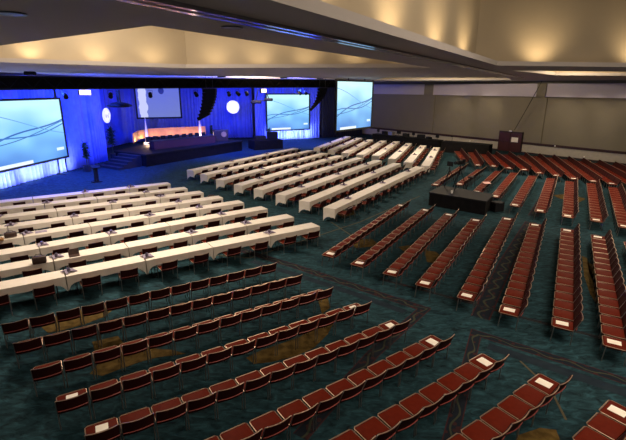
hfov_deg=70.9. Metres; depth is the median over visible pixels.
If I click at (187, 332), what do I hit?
banquet chair
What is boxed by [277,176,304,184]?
tablecloth
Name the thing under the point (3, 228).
tablecloth
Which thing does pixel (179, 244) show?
banquet chair
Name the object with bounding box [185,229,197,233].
centrepiece
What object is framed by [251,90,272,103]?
fixture
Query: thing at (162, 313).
banquet chair
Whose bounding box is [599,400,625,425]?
banquet chair
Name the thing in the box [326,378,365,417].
banquet chair
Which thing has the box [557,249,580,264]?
banquet chair
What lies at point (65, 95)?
spotlight
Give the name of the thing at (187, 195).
tablecloth
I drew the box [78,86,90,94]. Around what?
lamp
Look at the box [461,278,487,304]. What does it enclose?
banquet chair
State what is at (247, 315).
banquet chair
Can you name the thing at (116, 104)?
pendant fixture
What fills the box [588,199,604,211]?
banquet chair
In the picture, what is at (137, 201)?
tablecloth
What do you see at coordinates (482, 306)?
trim
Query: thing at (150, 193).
tablecloth
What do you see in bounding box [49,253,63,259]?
centrepiece
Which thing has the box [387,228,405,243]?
banquet chair
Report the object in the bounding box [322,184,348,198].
tablecloth
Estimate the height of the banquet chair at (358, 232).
0.779 m
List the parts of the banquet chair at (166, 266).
backrest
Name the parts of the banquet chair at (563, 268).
seat, backrest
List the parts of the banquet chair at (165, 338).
seat, backrest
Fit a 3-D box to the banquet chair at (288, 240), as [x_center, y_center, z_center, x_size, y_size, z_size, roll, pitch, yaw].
[-1.054,0.946,18.182,0.572,0.779,0.706,-11,20,-33]
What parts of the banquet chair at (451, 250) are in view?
seat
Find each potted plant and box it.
[79,140,90,171]
[104,126,117,158]
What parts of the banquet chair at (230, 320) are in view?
seat, backrest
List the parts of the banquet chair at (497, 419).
seat, seat frame, backrest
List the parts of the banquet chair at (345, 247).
seat, backrest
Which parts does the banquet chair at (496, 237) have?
seat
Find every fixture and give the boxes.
[106,90,131,106]
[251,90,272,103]
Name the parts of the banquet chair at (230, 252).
backrest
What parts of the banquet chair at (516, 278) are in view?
seat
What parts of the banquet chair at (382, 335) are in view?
seat, backrest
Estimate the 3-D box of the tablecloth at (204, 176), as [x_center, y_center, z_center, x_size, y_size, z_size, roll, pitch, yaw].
[-7.007,-3.140,31.738,0.714,0.695,2.451,10,19,29]
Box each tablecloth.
[0,197,32,206]
[0,202,44,213]
[0,208,56,224]
[0,224,7,234]
[0,233,24,245]
[0,244,39,261]
[0,256,54,277]
[0,270,67,295]
[8,215,72,231]
[23,223,90,244]
[33,191,83,202]
[39,232,110,254]
[44,197,96,208]
[52,243,128,270]
[56,202,111,216]
[64,255,146,290]
[71,208,128,224]
[83,186,129,197]
[88,214,148,233]
[96,191,144,202]
[107,222,170,244]
[110,196,159,209]
[125,232,191,256]
[126,201,178,216]
[128,182,170,192]
[143,243,213,273]
[144,187,187,196]
[145,207,199,224]
[159,191,203,202]
[166,214,222,234]
[176,196,222,208]
[187,165,215,178]
[188,222,246,245]
[197,200,243,215]
[200,169,229,181]
[207,232,270,259]
[212,161,235,168]
[216,174,246,188]
[218,206,267,224]
[228,164,250,172]
[233,157,253,163]
[234,178,264,194]
[239,169,266,176]
[242,214,293,234]
[245,160,268,171]
[251,154,270,159]
[254,182,284,198]
[260,164,284,176]
[262,172,284,180]
[264,223,319,246]
[266,156,285,162]
[269,151,284,155]
[276,187,306,204]
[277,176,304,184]
[279,160,300,166]
[279,167,301,174]
[280,148,297,152]
[280,153,300,158]
[298,150,313,154]
[298,163,316,169]
[299,156,314,161]
[299,192,330,211]
[300,170,321,178]
[302,180,326,190]
[311,153,327,157]
[311,159,330,165]
[314,145,326,152]
[316,166,336,172]
[318,174,342,182]
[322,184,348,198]
[323,198,355,219]
[328,147,340,154]
[328,155,342,161]
[332,161,349,169]
[335,169,357,179]
[339,178,364,194]
[341,150,353,157]
[345,157,361,165]
[348,147,359,152]
[349,189,373,205]
[350,164,369,171]
[356,151,368,159]
[356,172,377,183]
[363,148,373,153]
[364,160,381,168]
[364,182,388,196]
[368,145,378,150]
[371,152,383,160]
[371,167,389,177]
[378,149,388,154]
[381,176,402,188]
[384,163,400,172]
[388,155,399,164]
[393,151,402,158]
[395,171,413,182]
[403,158,415,169]
[408,154,418,161]
[409,166,423,174]
[412,151,421,155]
[420,161,431,173]
[424,157,434,162]
[427,153,436,159]
[430,150,437,156]
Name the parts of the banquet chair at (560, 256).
seat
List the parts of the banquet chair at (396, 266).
seat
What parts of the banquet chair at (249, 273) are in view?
backrest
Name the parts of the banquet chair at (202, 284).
backrest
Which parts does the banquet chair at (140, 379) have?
seat frame, seat, backrest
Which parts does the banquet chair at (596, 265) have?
seat, backrest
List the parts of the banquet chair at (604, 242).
seat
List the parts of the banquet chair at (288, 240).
backrest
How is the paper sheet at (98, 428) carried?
on the banquet chair at (113, 432)
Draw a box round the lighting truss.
[0,76,334,89]
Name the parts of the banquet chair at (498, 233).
seat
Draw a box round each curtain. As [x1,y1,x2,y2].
[0,90,66,188]
[56,89,107,169]
[99,88,252,147]
[254,88,319,139]
[321,88,361,137]
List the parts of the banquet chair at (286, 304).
backrest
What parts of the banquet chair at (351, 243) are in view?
backrest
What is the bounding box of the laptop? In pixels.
[68,248,79,257]
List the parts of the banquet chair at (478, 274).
seat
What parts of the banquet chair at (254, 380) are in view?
seat frame, seat, backrest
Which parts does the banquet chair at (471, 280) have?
seat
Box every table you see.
[149,135,215,149]
[372,133,443,148]
[441,140,492,155]
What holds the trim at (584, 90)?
attached to the wall at (595, 123)
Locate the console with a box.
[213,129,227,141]
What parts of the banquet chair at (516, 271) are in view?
seat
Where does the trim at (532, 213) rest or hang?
on the floor
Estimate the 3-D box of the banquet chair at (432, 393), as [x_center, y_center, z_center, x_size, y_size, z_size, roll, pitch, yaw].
[2.616,3.675,9.109,0.572,0.779,0.706,-11,20,-34]
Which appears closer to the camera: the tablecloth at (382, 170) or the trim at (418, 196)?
the trim at (418, 196)
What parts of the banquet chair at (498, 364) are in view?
seat, seat frame, backrest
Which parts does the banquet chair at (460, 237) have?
seat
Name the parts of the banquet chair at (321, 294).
backrest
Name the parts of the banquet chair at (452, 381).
seat frame, seat, backrest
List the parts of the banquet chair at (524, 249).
seat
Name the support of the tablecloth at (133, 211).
on the folding table
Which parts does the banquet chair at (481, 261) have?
seat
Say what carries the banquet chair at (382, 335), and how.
on the floor
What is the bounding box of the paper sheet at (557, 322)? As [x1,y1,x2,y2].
[556,320,568,325]
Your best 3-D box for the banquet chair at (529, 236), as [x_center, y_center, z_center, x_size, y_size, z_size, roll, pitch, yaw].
[9.528,0.775,18.966,0.706,0.779,0.572,9,19,28]
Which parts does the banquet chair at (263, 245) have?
backrest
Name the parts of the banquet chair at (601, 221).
seat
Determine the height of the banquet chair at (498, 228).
0.779 m
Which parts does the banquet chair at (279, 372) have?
seat, seat frame, backrest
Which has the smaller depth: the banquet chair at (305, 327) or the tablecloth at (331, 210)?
the banquet chair at (305, 327)
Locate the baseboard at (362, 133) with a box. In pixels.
[362,133,625,164]
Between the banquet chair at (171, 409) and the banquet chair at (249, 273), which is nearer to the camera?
the banquet chair at (171, 409)
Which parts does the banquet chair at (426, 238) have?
seat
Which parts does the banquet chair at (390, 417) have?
seat, seat frame, backrest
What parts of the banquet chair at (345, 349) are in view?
seat, backrest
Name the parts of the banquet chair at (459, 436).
seat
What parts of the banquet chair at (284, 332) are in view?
seat, backrest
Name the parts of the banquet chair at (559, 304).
seat, backrest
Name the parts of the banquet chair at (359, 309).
seat, backrest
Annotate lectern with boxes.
[89,164,102,182]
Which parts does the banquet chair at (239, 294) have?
backrest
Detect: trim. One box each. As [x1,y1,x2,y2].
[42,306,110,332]
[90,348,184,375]
[92,336,122,350]
[116,0,523,77]
[216,196,418,257]
[241,248,430,439]
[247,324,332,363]
[251,260,406,313]
[318,298,329,313]
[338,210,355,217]
[354,239,376,247]
[370,127,625,153]
[373,83,625,97]
[379,278,601,338]
[399,245,426,251]
[424,84,435,132]
[424,250,439,262]
[442,329,625,439]
[470,221,536,319]
[486,343,625,396]
[517,428,559,439]
[520,361,566,419]
[528,175,554,216]
[532,84,547,143]
[554,194,584,201]
[582,256,597,303]
[588,263,596,286]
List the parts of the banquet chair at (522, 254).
seat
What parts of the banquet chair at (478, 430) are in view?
backrest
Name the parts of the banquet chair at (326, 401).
seat, seat frame, backrest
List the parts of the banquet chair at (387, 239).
seat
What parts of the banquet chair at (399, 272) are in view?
seat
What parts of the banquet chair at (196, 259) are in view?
backrest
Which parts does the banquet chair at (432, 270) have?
seat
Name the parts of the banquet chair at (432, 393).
seat, seat frame, backrest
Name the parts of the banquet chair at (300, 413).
seat, seat frame, backrest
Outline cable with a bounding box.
[514,81,541,129]
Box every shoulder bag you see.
[4,230,16,237]
[32,254,46,264]
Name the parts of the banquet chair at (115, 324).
backrest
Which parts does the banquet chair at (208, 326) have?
seat, backrest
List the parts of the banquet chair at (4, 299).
backrest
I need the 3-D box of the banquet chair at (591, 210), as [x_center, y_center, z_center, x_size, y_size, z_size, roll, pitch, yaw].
[14.896,-0.423,23.089,0.706,0.779,0.572,10,19,29]
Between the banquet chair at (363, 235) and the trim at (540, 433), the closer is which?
the trim at (540, 433)
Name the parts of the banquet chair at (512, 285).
seat, backrest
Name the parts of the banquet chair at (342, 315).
seat, backrest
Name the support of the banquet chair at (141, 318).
on the floor
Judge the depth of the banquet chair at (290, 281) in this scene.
14.12 m
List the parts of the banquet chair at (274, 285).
backrest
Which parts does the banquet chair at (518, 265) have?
seat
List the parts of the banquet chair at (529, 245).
seat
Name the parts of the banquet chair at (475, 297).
seat, backrest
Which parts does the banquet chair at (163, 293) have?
backrest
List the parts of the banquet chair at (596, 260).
seat, backrest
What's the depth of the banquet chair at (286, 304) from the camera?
12.60 m
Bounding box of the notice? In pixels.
[511,137,517,141]
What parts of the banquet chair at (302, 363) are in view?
seat, seat frame, backrest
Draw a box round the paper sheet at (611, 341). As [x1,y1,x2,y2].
[607,338,621,345]
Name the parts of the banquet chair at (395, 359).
seat, seat frame, backrest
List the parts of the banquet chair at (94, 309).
backrest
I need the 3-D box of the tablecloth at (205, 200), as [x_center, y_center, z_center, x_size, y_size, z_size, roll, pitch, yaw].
[-6.117,-0.770,23.812,2.448,0.695,0.713,-11,20,-33]
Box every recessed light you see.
[0,11,27,16]
[221,25,242,29]
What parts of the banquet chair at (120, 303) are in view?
backrest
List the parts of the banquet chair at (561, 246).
seat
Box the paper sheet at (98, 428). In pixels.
[95,422,107,432]
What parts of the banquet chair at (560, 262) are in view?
seat, backrest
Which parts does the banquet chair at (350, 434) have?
seat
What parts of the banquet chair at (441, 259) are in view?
seat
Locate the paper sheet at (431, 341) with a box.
[426,338,437,345]
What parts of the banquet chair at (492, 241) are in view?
seat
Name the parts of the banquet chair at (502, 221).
seat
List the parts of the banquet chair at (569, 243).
seat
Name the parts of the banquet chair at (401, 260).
seat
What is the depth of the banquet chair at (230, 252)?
16.65 m
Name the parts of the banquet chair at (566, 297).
seat, backrest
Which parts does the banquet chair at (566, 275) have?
seat, backrest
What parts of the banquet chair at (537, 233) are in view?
seat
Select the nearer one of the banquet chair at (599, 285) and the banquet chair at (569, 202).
the banquet chair at (599, 285)
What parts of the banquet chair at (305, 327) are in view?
seat, backrest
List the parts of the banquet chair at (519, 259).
seat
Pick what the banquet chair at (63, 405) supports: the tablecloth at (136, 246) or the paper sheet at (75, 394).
the paper sheet at (75, 394)
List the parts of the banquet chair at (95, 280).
backrest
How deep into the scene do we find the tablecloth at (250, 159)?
37.12 m
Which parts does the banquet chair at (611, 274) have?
seat, backrest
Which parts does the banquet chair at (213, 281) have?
backrest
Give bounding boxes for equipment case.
[490,201,504,211]
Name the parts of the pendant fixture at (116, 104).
dish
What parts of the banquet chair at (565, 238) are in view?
seat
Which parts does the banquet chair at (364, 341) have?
seat, backrest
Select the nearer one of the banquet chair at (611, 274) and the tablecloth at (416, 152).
the banquet chair at (611, 274)
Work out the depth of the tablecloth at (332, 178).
29.82 m
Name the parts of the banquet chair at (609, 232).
seat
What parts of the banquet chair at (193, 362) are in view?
seat, backrest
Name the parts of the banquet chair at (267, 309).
backrest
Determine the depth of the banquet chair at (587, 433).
8.03 m
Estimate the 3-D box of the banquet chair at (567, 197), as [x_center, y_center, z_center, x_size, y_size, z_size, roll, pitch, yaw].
[15.155,-1.265,25.916,0.706,0.779,0.572,9,19,28]
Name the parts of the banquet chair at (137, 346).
seat, backrest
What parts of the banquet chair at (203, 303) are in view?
backrest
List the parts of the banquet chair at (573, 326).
seat, backrest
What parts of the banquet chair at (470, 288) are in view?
seat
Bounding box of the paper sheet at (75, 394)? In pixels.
[66,392,77,398]
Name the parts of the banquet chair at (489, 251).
seat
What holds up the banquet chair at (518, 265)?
on the floor
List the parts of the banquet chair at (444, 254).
seat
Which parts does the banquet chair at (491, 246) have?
seat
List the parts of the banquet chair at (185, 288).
backrest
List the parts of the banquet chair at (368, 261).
seat, backrest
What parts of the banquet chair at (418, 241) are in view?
seat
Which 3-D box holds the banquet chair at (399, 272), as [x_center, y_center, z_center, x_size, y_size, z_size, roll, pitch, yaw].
[2.819,1.866,15.174,0.706,0.779,0.572,9,19,28]
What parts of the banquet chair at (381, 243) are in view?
seat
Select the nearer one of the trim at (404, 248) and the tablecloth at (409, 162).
the trim at (404, 248)
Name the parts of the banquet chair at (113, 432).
seat, rail, backrest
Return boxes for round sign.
[102,90,110,122]
[227,94,238,112]
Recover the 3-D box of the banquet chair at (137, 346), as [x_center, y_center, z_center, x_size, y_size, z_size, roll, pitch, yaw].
[-4.353,3.159,10.698,0.572,0.779,0.706,-10,19,-31]
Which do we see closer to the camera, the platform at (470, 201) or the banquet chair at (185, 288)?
the banquet chair at (185, 288)
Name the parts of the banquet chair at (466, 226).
seat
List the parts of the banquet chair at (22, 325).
backrest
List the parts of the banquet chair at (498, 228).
seat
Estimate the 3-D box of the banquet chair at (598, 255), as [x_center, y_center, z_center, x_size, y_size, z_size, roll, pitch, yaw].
[11.104,1.426,16.815,0.706,0.779,0.572,10,19,29]
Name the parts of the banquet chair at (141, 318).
backrest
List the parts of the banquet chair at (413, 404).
seat, seat frame, backrest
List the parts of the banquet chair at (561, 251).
seat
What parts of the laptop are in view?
lid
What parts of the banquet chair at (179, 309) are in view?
backrest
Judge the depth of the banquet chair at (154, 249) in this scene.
16.51 m
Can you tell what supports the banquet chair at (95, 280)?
on the floor
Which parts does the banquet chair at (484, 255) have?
seat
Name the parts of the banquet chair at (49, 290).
backrest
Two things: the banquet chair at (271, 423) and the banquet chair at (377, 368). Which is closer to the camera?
the banquet chair at (271, 423)
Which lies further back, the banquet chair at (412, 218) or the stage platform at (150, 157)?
the stage platform at (150, 157)
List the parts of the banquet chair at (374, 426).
backrest, rail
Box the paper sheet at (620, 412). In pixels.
[607,405,625,417]
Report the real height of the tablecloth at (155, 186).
0.694 m
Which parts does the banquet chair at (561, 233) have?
seat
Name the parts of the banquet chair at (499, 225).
seat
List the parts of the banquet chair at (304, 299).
backrest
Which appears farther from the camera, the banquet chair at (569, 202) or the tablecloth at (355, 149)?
the tablecloth at (355, 149)
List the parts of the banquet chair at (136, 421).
seat, seat frame, rail, backrest, rail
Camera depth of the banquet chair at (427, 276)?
14.77 m
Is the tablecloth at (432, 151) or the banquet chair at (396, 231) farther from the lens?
the tablecloth at (432, 151)
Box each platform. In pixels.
[114,136,242,166]
[428,186,493,214]
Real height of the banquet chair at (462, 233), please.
0.779 m
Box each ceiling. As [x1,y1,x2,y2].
[0,0,625,81]
[381,78,504,78]
[548,71,625,72]
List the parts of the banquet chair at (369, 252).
seat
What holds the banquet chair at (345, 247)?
on the floor
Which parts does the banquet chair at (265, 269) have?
backrest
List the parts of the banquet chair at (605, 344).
seat frame, seat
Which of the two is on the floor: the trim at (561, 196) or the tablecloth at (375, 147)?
the trim at (561, 196)
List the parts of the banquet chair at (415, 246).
seat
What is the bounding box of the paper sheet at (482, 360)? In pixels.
[476,357,492,365]
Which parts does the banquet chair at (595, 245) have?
seat, backrest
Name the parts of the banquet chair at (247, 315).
seat, backrest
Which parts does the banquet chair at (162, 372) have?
seat, seat frame, backrest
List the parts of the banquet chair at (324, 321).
seat, backrest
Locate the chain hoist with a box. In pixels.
[24,71,36,74]
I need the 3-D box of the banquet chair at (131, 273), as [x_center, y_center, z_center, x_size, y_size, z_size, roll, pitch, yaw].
[-6.228,1.906,14.859,0.572,0.779,0.706,-10,20,-31]
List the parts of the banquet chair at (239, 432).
backrest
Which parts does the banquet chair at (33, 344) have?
backrest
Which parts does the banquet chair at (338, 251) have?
seat, backrest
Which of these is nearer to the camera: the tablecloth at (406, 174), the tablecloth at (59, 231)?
the tablecloth at (59, 231)
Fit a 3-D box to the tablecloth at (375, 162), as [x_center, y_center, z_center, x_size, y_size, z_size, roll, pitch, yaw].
[4.882,-4.404,36.210,0.714,0.694,2.450,10,19,28]
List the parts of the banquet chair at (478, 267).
seat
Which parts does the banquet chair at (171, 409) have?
seat, seat frame, rail, backrest, rail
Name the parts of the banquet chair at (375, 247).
seat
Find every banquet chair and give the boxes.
[0,294,12,315]
[1,318,31,347]
[12,337,45,368]
[22,268,42,276]
[29,313,57,337]
[30,360,65,396]
[32,284,57,309]
[43,330,72,360]
[54,388,91,429]
[56,307,82,331]
[63,353,94,387]
[66,259,86,267]
[71,324,99,353]
[79,274,102,298]
[81,302,105,325]
[84,417,121,439]
[89,379,123,418]
[92,345,122,378]
[97,318,123,346]
[103,253,120,261]
[104,296,128,320]
[118,267,139,290]
[119,338,148,370]
[119,370,152,407]
[119,407,155,439]
[122,312,147,340]
[127,291,149,314]
[139,246,157,254]
[145,332,173,362]
[147,307,169,333]
[148,287,170,308]
[148,361,180,397]
[151,397,186,439]
[157,259,177,281]
[167,301,191,328]
[168,282,189,305]
[169,240,187,248]
[169,325,196,355]
[175,353,206,388]
[181,388,216,429]
[187,278,208,299]
[188,296,211,322]
[189,252,208,273]
[192,319,219,347]
[201,346,231,379]
[205,274,226,295]
[205,435,219,439]
[208,291,231,317]
[209,379,244,418]
[214,313,240,341]
[220,423,262,439]
[222,246,241,266]
[222,270,244,291]
[225,339,255,370]
[227,287,250,307]
[234,307,261,334]
[235,370,270,408]
[239,266,260,284]
[245,282,268,307]
[247,332,277,362]
[249,241,268,257]
[249,411,291,439]
[254,302,280,328]
[255,262,276,284]
[260,362,294,398]
[262,278,285,296]
[268,325,298,354]
[273,297,298,323]
[277,399,318,439]
[278,235,296,244]
[279,274,302,297]
[283,354,317,389]
[288,319,318,347]
[290,292,316,317]
[301,230,319,245]
[302,388,342,430]
[305,347,338,380]
[307,287,333,312]
[307,312,336,338]
[322,245,343,263]
[325,340,358,371]
[326,307,354,334]
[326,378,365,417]
[329,241,349,260]
[330,429,375,439]
[336,237,355,253]
[342,301,371,328]
[343,233,361,247]
[344,332,377,363]
[347,369,386,406]
[349,229,367,248]
[350,254,372,278]
[354,416,400,439]
[355,225,372,244]
[357,249,379,272]
[360,222,377,240]
[362,325,394,355]
[364,245,384,266]
[365,219,382,236]
[367,360,405,395]
[370,215,387,233]
[370,240,390,260]
[375,212,391,227]
[376,236,395,252]
[378,319,410,348]
[378,404,422,439]
[379,210,395,226]
[381,232,400,248]
[382,263,406,287]
[384,207,399,223]
[386,351,422,385]
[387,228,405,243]
[388,204,403,220]
[389,257,411,281]
[391,225,409,243]
[392,202,406,217]
[395,252,416,271]
[396,200,410,210]
[396,221,413,236]
[399,393,443,435]
[400,218,417,234]
[400,247,421,266]
[403,342,439,375]
[405,215,421,230]
[405,243,425,264]
[409,212,425,225]
[410,239,429,257]
[413,209,428,225]
[414,235,433,254]
[415,273,440,299]
[416,207,431,220]
[418,230,437,249]
[419,334,454,366]
[419,382,461,422]
[420,204,435,219]
[421,267,445,292]
[423,227,440,242]
[426,223,444,242]
[426,262,449,285]
[431,220,447,235]
[431,256,453,275]
[433,217,450,233]
[436,251,457,273]
[437,214,453,230]
[437,372,478,410]
[440,211,456,227]
[440,247,461,265]
[443,209,458,222]
[444,242,464,259]
[447,433,491,439]
[448,238,467,258]
[452,234,470,254]
[454,362,494,397]
[455,230,473,246]
[456,285,483,313]
[458,226,476,241]
[461,223,479,236]
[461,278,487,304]
[461,419,511,439]
[464,220,481,237]
[465,271,490,286]
[467,217,483,229]
[469,265,493,278]
[469,354,509,388]
[470,214,486,230]
[473,259,496,276]
[476,253,498,271]
[480,248,501,270]
[480,407,528,439]
[483,243,503,258]
[486,238,505,259]
[488,234,507,244]
[491,230,509,240]
[493,226,511,243]
[495,222,513,237]
[497,219,514,228]
[497,395,544,438]
[498,299,527,330]
[499,216,516,233]
[501,213,517,226]
[502,291,529,307]
[505,283,531,299]
[507,276,533,290]
[509,199,524,214]
[510,269,534,283]
[511,197,525,207]
[512,263,536,276]
[513,384,559,421]
[514,192,528,204]
[514,257,537,270]
[516,252,538,264]
[518,246,539,258]
[520,242,540,253]
[522,237,542,248]
[523,233,543,243]
[525,229,543,239]
[526,225,544,235]
[527,373,572,410]
[528,222,545,231]
[529,218,546,227]
[534,205,550,218]
[535,202,550,214]
[537,199,551,206]
[538,194,552,201]
[538,197,552,204]
[539,193,553,199]
[540,190,553,196]
[550,312,583,344]
[552,303,582,327]
[553,278,581,302]
[553,294,582,311]
[554,286,581,302]
[556,266,581,279]
[556,272,581,286]
[557,244,580,263]
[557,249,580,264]
[557,259,580,272]
[558,235,579,253]
[558,254,580,266]
[559,223,579,240]
[559,239,580,250]
[560,227,579,237]
[560,231,579,241]
[561,206,578,219]
[561,209,578,224]
[562,204,578,211]
[563,190,577,200]
[563,194,577,201]
[563,196,577,203]
[563,199,578,206]
[563,201,578,208]
[564,192,577,198]
[572,426,625,439]
[586,412,625,439]
[587,192,602,202]
[587,195,602,205]
[588,197,603,206]
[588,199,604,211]
[588,202,605,215]
[588,205,605,216]
[588,207,606,219]
[589,210,607,225]
[589,213,607,228]
[590,230,611,246]
[590,234,612,251]
[591,238,613,251]
[591,242,614,261]
[592,247,616,265]
[592,252,617,269]
[592,258,618,277]
[593,263,620,283]
[594,270,622,292]
[595,276,623,298]
[595,283,625,307]
[596,291,625,315]
[597,301,625,326]
[598,313,625,335]
[599,324,625,353]
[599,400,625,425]
[600,335,625,366]
[611,198,625,206]
[611,202,625,211]
[612,205,625,212]
[613,209,625,214]
[613,211,625,219]
[614,214,625,222]
[615,217,625,228]
[616,221,625,231]
[616,224,625,235]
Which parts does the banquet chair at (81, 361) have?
seat, backrest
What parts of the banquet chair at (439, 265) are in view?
seat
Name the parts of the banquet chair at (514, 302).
seat, backrest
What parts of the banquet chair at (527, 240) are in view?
seat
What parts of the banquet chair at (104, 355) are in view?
seat, backrest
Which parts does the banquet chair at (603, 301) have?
seat, backrest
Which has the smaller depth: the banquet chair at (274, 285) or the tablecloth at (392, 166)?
the banquet chair at (274, 285)
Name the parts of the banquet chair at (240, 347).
seat, backrest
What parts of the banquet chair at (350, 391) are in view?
seat, seat frame, backrest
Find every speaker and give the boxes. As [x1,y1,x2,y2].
[197,75,216,120]
[248,131,282,149]
[309,78,327,110]
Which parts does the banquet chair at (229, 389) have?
seat, seat frame, backrest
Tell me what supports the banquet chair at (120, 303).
on the floor
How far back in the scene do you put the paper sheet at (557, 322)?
11.89 m
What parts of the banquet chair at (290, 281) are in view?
backrest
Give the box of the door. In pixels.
[497,131,523,152]
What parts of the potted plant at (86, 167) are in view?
pot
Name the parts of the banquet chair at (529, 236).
seat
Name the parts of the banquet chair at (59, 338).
backrest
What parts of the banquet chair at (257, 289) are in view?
backrest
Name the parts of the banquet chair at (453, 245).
seat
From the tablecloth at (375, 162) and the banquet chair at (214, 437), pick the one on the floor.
the banquet chair at (214, 437)
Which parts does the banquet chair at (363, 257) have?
seat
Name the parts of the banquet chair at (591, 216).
seat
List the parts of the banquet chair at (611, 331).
seat frame, seat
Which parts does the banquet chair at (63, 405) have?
seat, seat frame, backrest, rail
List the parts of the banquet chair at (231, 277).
backrest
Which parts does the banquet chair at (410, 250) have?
seat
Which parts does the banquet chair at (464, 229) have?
seat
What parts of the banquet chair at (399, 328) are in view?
seat, backrest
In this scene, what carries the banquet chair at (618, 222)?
on the floor
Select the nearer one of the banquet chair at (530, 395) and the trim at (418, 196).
the banquet chair at (530, 395)
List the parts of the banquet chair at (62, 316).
backrest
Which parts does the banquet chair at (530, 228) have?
seat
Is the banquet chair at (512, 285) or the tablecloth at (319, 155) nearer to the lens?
the banquet chair at (512, 285)
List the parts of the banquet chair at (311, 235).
backrest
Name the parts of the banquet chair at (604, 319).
seat frame, seat, backrest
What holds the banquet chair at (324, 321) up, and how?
on the floor
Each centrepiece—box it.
[19,230,33,234]
[36,241,48,246]
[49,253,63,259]
[60,267,76,274]
[141,252,153,258]
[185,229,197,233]
[263,229,275,234]
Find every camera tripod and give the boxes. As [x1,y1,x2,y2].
[443,167,456,187]
[453,165,466,190]
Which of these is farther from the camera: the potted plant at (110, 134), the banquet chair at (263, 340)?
the potted plant at (110, 134)
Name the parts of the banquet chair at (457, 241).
seat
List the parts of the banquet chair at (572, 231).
seat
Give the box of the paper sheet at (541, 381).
[535,378,552,387]
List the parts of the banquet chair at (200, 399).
seat, seat frame, rail, backrest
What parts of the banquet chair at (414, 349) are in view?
seat, seat frame, backrest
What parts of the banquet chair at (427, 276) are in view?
seat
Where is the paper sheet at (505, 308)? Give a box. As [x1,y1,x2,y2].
[503,307,514,311]
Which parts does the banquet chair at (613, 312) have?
seat, backrest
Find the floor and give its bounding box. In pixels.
[0,134,625,439]
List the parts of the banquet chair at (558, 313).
seat, backrest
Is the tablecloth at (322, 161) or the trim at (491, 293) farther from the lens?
the tablecloth at (322, 161)
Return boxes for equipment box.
[417,134,424,138]
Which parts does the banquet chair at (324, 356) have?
seat, seat frame, backrest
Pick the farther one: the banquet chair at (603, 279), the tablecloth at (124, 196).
the tablecloth at (124, 196)
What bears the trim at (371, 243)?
on the floor
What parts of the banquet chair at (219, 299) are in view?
backrest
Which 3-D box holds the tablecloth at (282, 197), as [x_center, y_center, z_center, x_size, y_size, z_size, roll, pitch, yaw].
[-1.242,-1.388,25.980,0.714,0.695,2.451,10,19,28]
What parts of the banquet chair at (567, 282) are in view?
seat, backrest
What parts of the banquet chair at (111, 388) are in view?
seat, seat frame, backrest, rail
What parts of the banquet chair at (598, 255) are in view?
seat, backrest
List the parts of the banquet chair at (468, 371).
seat frame, seat, backrest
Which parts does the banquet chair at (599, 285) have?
seat, backrest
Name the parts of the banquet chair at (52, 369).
backrest, seat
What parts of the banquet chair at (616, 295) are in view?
seat, backrest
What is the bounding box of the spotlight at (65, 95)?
[62,93,68,99]
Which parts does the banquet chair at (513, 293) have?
seat, backrest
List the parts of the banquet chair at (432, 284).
seat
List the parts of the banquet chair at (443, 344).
seat, backrest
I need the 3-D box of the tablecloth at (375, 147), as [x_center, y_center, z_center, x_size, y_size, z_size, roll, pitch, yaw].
[6.269,-7.304,45.949,0.715,0.691,2.450,6,18,18]
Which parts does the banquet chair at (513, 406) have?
seat frame, seat, backrest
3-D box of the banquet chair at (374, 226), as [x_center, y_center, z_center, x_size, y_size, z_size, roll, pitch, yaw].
[2.530,0.470,19.848,0.706,0.779,0.572,10,19,28]
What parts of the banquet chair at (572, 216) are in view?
seat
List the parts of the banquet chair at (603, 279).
seat, backrest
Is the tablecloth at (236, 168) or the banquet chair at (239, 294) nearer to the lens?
the banquet chair at (239, 294)
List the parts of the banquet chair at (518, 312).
seat, backrest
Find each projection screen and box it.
[0,97,68,174]
[134,88,181,118]
[265,94,309,130]
[334,78,373,132]
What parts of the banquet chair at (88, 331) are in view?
backrest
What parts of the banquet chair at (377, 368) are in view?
seat, seat frame, backrest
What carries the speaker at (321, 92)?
hanging from the ceiling at (46, 19)
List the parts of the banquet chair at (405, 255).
seat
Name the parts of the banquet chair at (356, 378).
seat frame, seat, backrest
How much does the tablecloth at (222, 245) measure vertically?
0.691 m
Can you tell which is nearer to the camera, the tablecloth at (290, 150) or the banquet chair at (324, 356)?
the banquet chair at (324, 356)
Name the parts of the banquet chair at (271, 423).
seat, rail, backrest, rail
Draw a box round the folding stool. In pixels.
[466,176,475,187]
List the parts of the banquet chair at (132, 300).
backrest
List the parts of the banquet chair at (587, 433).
seat frame, seat, backrest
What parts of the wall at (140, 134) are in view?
panel, panel, panel, panel, panel, panel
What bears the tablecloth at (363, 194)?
on the folding table
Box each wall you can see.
[0,74,321,158]
[132,126,205,142]
[362,80,625,163]
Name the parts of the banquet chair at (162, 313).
backrest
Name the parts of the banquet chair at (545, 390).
seat, seat frame, backrest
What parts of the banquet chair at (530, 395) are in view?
seat frame, seat, backrest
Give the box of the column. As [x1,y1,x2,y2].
[144,120,148,143]
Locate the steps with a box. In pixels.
[100,153,141,169]
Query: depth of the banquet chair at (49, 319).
11.61 m
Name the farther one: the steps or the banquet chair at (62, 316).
the steps
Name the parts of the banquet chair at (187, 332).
seat, backrest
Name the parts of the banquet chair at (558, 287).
seat, backrest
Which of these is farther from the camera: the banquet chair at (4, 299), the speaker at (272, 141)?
the speaker at (272, 141)
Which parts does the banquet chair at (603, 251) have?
seat, backrest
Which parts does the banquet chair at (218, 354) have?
seat, backrest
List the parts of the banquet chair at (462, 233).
seat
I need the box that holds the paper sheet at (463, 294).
[461,293,472,297]
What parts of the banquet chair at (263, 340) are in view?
seat, backrest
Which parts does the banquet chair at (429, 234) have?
seat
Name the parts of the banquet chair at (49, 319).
backrest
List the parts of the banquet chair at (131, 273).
backrest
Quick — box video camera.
[454,158,465,164]

